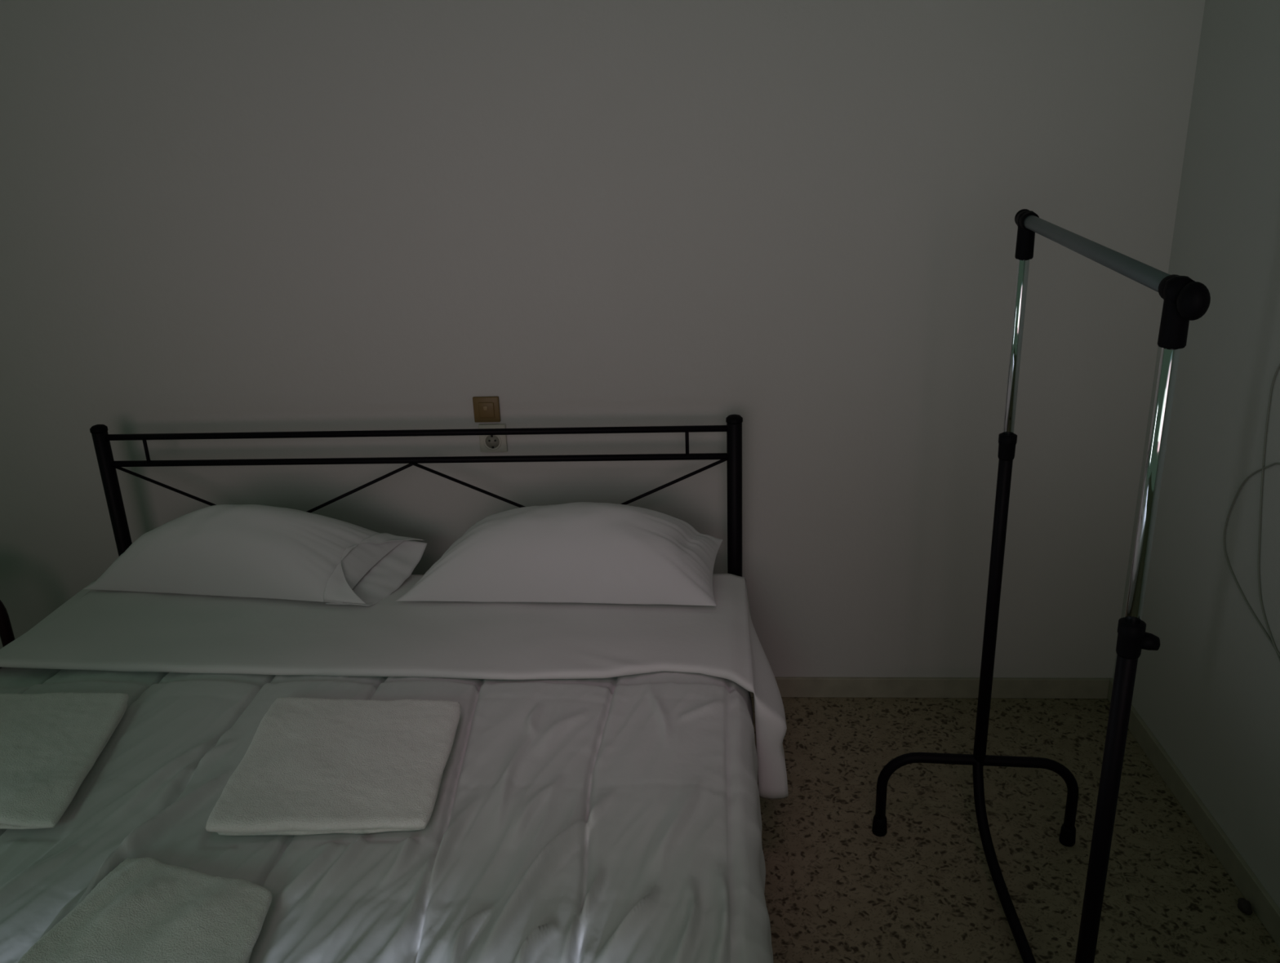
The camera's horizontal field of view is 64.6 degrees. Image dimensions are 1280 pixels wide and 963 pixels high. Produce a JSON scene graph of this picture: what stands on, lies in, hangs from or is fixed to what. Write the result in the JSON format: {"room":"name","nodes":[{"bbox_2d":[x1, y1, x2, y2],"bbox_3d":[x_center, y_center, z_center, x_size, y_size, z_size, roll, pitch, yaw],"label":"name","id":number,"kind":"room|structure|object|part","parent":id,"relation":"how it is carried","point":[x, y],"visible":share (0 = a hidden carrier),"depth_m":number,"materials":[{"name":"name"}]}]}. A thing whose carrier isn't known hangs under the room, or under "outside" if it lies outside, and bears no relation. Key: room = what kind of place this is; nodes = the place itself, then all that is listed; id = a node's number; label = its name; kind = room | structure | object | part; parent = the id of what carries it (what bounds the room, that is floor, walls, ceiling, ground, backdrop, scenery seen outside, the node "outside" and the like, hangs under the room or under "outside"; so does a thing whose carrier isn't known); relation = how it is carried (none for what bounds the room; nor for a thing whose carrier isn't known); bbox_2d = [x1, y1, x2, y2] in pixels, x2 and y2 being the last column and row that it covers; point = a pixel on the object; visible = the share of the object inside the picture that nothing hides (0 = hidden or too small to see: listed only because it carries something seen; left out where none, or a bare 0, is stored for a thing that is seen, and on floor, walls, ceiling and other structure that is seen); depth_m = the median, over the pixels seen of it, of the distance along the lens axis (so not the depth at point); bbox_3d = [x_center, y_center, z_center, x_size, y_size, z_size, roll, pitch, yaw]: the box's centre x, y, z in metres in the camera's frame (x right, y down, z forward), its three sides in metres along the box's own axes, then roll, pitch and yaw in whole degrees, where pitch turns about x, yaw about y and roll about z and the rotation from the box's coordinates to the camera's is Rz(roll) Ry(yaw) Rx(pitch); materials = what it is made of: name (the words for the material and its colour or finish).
{"room":"bedroom","nodes":[
{"label":"bedroom","id":0,"kind":"room"},
{"bbox_2d":[0,0,1204,678],"bbox_3d":[-0.863,-0.741,2.801,4.482,2.950,0.150,-1,19,4],"label":"wall","id":1,"kind":"structure","parent":0,"point":[793,219],"depth_m":2.74,"materials":[{"name":"paint"}]},
{"bbox_2d":[472,396,500,422],"bbox_3d":[-0.436,-0.204,2.873,0.074,0.074,0.018,-1,19,4],"label":"wall switch","id":2,"kind":"object","parent":1,"relation":"attached to","point":[486,409],"visible":1,"depth_m":2.87,"materials":[{"name":"brown plastic"}]},
{"bbox_2d":[478,423,507,452],"bbox_3d":[-0.422,-0.124,2.902,0.078,0.083,0.014,-1,19,4],"label":"wall socket","id":3,"kind":"object","parent":1,"relation":"attached to","point":[488,443],"visible":0.91,"depth_m":2.90,"materials":[{"name":"beige plastic"}]},
{"bbox_2d":[749,676,1109,698],"bbox_3d":[-0.824,0.645,3.204,4.470,0.066,0.012,-1,19,4],"label":"baseboard","id":4,"kind":"structure","parent":1,"relation":"attached to","point":[802,687],"depth_m":3.07,"materials":[{"name":"stone"}]},
{"bbox_2d":[751,697,1279,962],"bbox_3d":[-0.886,1.472,1.141,4.632,0.120,4.750,-1,19,4],"label":"floor","id":5,"kind":"structure","parent":0,"point":[924,891],"depth_m":2.43,"materials":[{"name":"stone"}]},
{"bbox_2d":[0,600,15,647],"bbox_3d":[-2.000,0.576,2.779,0.409,0.560,0.400,-1,19,4],"label":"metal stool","id":6,"kind":"object","parent":5,"relation":"on","point":[6,635],"visible":0.3,"depth_m":2.87,"materials":[{"name":"black metal"}]},
{"bbox_2d":[89,414,742,577],"bbox_3d":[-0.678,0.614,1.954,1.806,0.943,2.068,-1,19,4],"label":"headboard","id":7,"kind":"object","parent":5,"relation":"on","point":[101,438],"visible":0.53,"depth_m":2.78,"materials":[{"name":"black metal"}]},
{"bbox_3d":[-1.490,0.295,2.973,0.041,0.925,0.041,-1,19,4],"label":"headboard post","id":8,"kind":"part","parent":7,"relation":"part of","materials":[{"name":"black metal"}]},
{"bbox_3d":[-0.627,-0.132,2.761,1.738,0.018,0.018,-1,19,4],"label":"headboard rail","id":9,"kind":"part","parent":7,"relation":"part of","materials":[{"name":"black metal"}]},
{"bbox_3d":[-0.624,-0.059,2.787,1.738,0.018,0.018,-1,19,4],"label":"headboard rail","id":10,"kind":"part","parent":7,"relation":"part of","materials":[{"name":"black metal"}]},
{"bbox_3d":[0.267,0.276,2.844,0.041,0.925,0.041,-1,19,4],"label":"headboard post","id":11,"kind":"part","parent":7,"relation":"part of","materials":[{"name":"black metal"}]},
{"bbox_2d":[871,208,1210,962],"bbox_3d":[0.757,0.294,1.887,0.495,1.492,0.827,-1,19,4],"label":"clothes rack","id":12,"kind":"object","parent":5,"relation":"on","point":[1186,300],"visible":1,"depth_m":1.63,"materials":[{"name":"black metal"}]},
{"bbox_3d":[0.743,0.233,1.482,0.029,0.027,0.028,-1,19,4],"label":"collar knob","id":13,"kind":"part","parent":12,"relation":"part of","materials":[{"name":"black plastic"}]},
{"bbox_2d":[1237,897,1253,915],"bbox_3d":[1.329,0.932,2.226,0.023,0.025,0.044,-1,19,4],"label":"door stop","id":14,"kind":"object","parent":5,"relation":"on","point":[1244,906],"visible":1,"depth_m":2.22,"materials":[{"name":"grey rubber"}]},
{"bbox_2d":[1112,0,1279,909],"bbox_3d":[1.295,0.000,0.468,0.150,2.950,4.750,-1,19,4],"label":"wall","id":15,"kind":"structure","parent":0,"point":[1209,695],"depth_m":2.34,"materials":[{"name":"paint"}]},
{"bbox_2d":[1106,678,1279,948],"bbox_3d":[1.259,1.385,0.881,0.012,0.066,4.600,-1,19,4],"label":"baseboard","id":16,"kind":"structure","parent":15,"relation":"attached to","point":[1265,908],"depth_m":2.42,"materials":[{"name":"stone"}]},
{"bbox_2d":[1222,364,1279,662],"bbox_3d":[1.334,0.081,2.041,0.004,0.754,0.568,-1,19,4],"label":"cable","id":17,"kind":"object","parent":15,"relation":"attached to","point":[1271,640],"visible":1,"depth_m":2.19,"materials":[{"name":"grey plastic"}]},
{"bbox_3d":[-0.674,0.703,1.988,1.713,0.199,1.962,-1,19,4],"label":"mattress","id":18,"kind":"object","parent":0,"visible":0},
{"bbox_2d":[0,573,788,962],"bbox_3d":[-0.707,0.744,1.920,2.033,0.404,2.007,-1,19,4],"label":"duvet","id":19,"kind":"object","parent":18,"relation":"on","point":[597,801],"visible":0.73,"depth_m":1.95,"materials":[{"name":"white fabric"}]},
{"bbox_2d":[0,692,128,829],"bbox_3d":[-1.266,0.540,2.016,0.479,0.048,0.446,-1,19,4],"label":"folded towel","id":20,"kind":"object","parent":19,"relation":"on","point":[50,743],"visible":1,"depth_m":2.01,"materials":[{"name":"white fabric"}]},
{"bbox_2d":[17,857,271,962],"bbox_3d":[-0.730,0.703,1.484,0.373,0.056,0.450,-1,19,4],"label":"folded towel","id":21,"kind":"object","parent":19,"relation":"on","point":[144,910],"visible":1,"depth_m":1.54,"materials":[{"name":"white fabric"}]},
{"bbox_2d":[83,504,426,605],"bbox_3d":[-1.066,0.175,2.702,0.942,0.262,0.249,-1,19,4],"label":"pillow","id":22,"kind":"object","parent":19,"relation":"on","point":[258,551],"visible":1,"depth_m":2.63,"materials":[{"name":"white fabric"}]},
{"bbox_2d":[205,697,461,835],"bbox_3d":[-0.575,0.541,1.952,0.435,0.040,0.430,-1,19,4],"label":"folded towel","id":23,"kind":"object","parent":19,"relation":"on","point":[310,766],"visible":1,"depth_m":1.90,"materials":[{"name":"white fabric"}]},
{"bbox_2d":[395,502,723,606],"bbox_3d":[-0.209,0.169,2.637,0.850,0.245,0.250,-1,19,4],"label":"pillow","id":24,"kind":"object","parent":19,"relation":"on","point":[577,552],"visible":1,"depth_m":2.54,"materials":[{"name":"white fabric"}]}
]}

